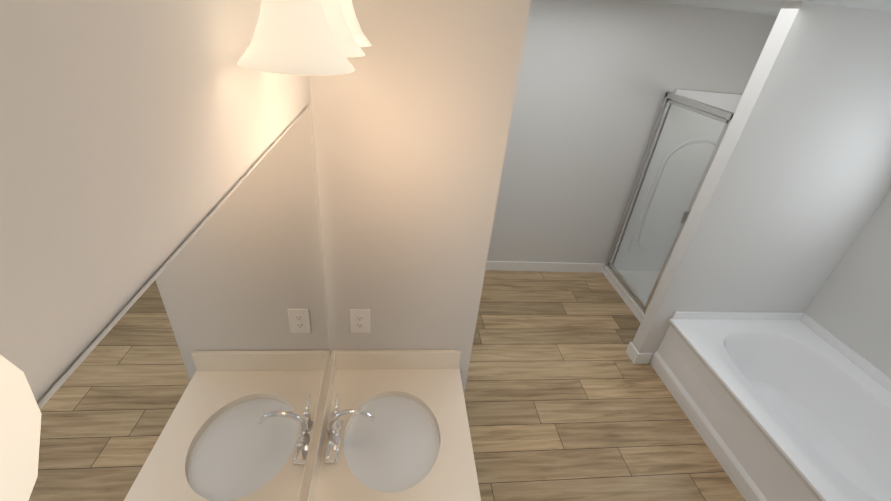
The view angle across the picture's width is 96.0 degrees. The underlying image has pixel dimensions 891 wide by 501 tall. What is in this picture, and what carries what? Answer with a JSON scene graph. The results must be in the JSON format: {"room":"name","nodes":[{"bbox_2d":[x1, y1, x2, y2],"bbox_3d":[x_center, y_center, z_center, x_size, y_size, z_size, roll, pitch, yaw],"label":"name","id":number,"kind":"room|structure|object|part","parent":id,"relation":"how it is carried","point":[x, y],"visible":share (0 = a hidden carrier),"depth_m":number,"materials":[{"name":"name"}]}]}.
{"room":"bathroom","nodes":[
{"label":"bathroom","id":0,"kind":"room"},
{"bbox_2d":[0,0,330,403],"bbox_3d":[-0.427,0.741,0.709,0.120,2.440,2.034,2,31,-7],"label":"wall","id":1,"kind":"structure","parent":0,"point":[138,138],"depth_m":0.35,"materials":[{"name":"white paint"}]},
{"bbox_2d":[0,355,40,500],"bbox_3d":[-0.134,0.071,-0.208,0.184,0.255,0.607,2,31,-7],"label":"sconce","id":2,"kind":"object","parent":1,"relation":"attached to","point":[20,420],"visible":1,"depth_m":0.09,"materials":[{"name":"white glass"}]},
{"bbox_2d":[28,106,329,500],"bbox_3d":[-0.343,0.499,0.614,0.005,1.008,1.843,2,31,-7],"label":"mirror","id":3,"kind":"object","parent":1,"relation":"attached to","point":[198,370],"visible":1,"depth_m":0.57,"materials":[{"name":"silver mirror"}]},
{"bbox_2d":[237,0,371,74],"bbox_3d":[-0.240,-0.502,0.725,0.184,0.255,0.607,2,31,-7],"label":"sconce","id":4,"kind":"object","parent":1,"relation":"attached to","point":[309,37],"visible":1,"depth_m":0.55,"materials":[{"name":"white glass"}]},
{"bbox_3d":[-0.235,-0.465,0.748,0.167,0.170,0.167,2,31,-7],"label":"lamp shade","id":5,"kind":"part","parent":4,"relation":"part of","materials":[{"name":"white glass"}]},
{"bbox_3d":[-0.257,-0.580,0.935,0.167,0.170,0.167,2,31,-7],"label":"lamp shade","id":6,"kind":"part","parent":4,"relation":"part of","materials":[{"name":"white glass"}]},
{"bbox_2d":[303,350,337,500],"bbox_3d":[-0.387,0.962,0.920,0.020,0.100,1.908,2,31,-7],"label":"backsplash","id":7,"kind":"structure","parent":1,"relation":"attached to","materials":[{"name":"stone"}]},
{"bbox_2d":[309,0,530,392],"bbox_3d":[-0.609,0.179,1.613,1.497,2.440,0.120,2,31,-7],"label":"wall","id":8,"kind":"structure","parent":0,"point":[411,114],"depth_m":1.32,"materials":[{"name":"white paint"}]},
{"bbox_2d":[349,309,369,332],"bbox_3d":[-0.348,0.289,1.633,0.082,0.126,0.009,2,31,-7],"label":"outlet","id":9,"kind":"object","parent":8,"relation":"attached to","point":[359,320],"visible":1,"depth_m":1.63,"materials":[{"name":"white plastic"}]},
{"bbox_2d":[464,270,744,500],"bbox_3d":[0.774,1.597,1.951,4.500,0.080,5.600,2,31,-7],"label":"floor","id":10,"kind":"structure","parent":0,"point":[566,398],"depth_m":2.76,"materials":[{"name":"brown wood"}]},
{"bbox_2d":[303,350,480,500],"bbox_3d":[-0.151,1.312,1.161,0.569,1.052,1.908,2,31,-7],"label":"bathroom vanity","id":11,"kind":"object","parent":10,"relation":"on","point":[392,425],"visible":1,"depth_m":1.52,"materials":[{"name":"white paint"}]},
{"bbox_2d":[323,393,374,463],"bbox_3d":[-0.336,0.622,1.422,0.170,0.174,0.258,2,31,-7],"label":"faucet","id":12,"kind":"object","parent":11,"relation":"on","point":[336,420],"depth_m":1.43,"materials":[{"name":"silver metal"}]},
{"bbox_2d":[603,89,742,322],"bbox_3d":[2.245,-0.244,3.378,0.906,1.860,1.157,2,31,-7],"label":"shower","id":13,"kind":"object","parent":10,"relation":"on","point":[687,141],"visible":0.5,"depth_m":3.69,"materials":[{"name":"clear glass"}]},
{"bbox_3d":[1.839,-0.261,3.101,0.030,0.100,0.018,2,31,-7],"label":"door handle","id":14,"kind":"part","parent":13,"relation":"part of","materials":[{"name":"silver metal"}]},
{"bbox_2d":[650,312,890,500],"bbox_3d":[2.238,1.078,2.473,1.084,0.532,1.520,2,31,-7],"label":"bathtub","id":15,"kind":"object","parent":10,"relation":"on","point":[785,406],"visible":1,"depth_m":2.60,"materials":[{"name":"white ceramic"}]},
{"bbox_2d":[487,0,777,267],"bbox_3d":[0.615,-0.869,3.567,4.370,2.440,0.120,2,31,-7],"label":"wall","id":16,"kind":"structure","parent":0,"point":[597,80],"depth_m":3.35,"materials":[{"name":"white paint"}]},
{"bbox_2d":[485,261,604,272],"bbox_3d":[0.765,0.164,4.140,1.850,0.115,0.013,2,31,-7],"label":"baseboard","id":17,"kind":"structure","parent":16,"relation":"attached to","point":[543,266],"depth_m":4.17,"materials":[{"name":"white paint"}]},
{"bbox_2d":[632,1,890,362],"bbox_3d":[2.190,-0.164,2.670,1.200,2.440,0.110,2,31,-7],"label":"wall","id":18,"kind":"structure","parent":0,"point":[795,189],"depth_m":2.43,"materials":[{"name":"white paint"}]},
{"bbox_2d":[626,342,638,361],"bbox_3d":[1.484,0.809,3.195,0.013,0.115,0.123,2,31,-7],"label":"baseboard","id":19,"kind":"structure","parent":18,"relation":"attached to","point":[632,352],"depth_m":3.19,"materials":[{"name":"white paint"}]},
{"bbox_2d":[633,353,652,363],"bbox_3d":[1.546,0.846,3.144,0.124,0.115,0.013,2,31,-7],"label":"baseboard","id":20,"kind":"structure","parent":18,"relation":"attached to","point":[642,358],"depth_m":3.13,"materials":[{"name":"white paint"}]},
{"bbox_2d":[642,0,890,15],"bbox_3d":[0.999,-0.554,0.657,4.500,0.080,5.600,2,31,-7],"label":"ceiling","id":21,"kind":"structure","parent":0,"point":[769,7],"depth_m":2.38,"materials":[{"name":"white paint"}]},
{"bbox_2d":[804,190,890,377],"bbox_3d":[2.920,0.260,2.094,0.120,2.440,4.000,2,31,-7],"label":"wall","id":22,"kind":"structure","parent":0,"point":[850,305],"depth_m":2.66,"materials":[{"name":"white paint"}]}
]}

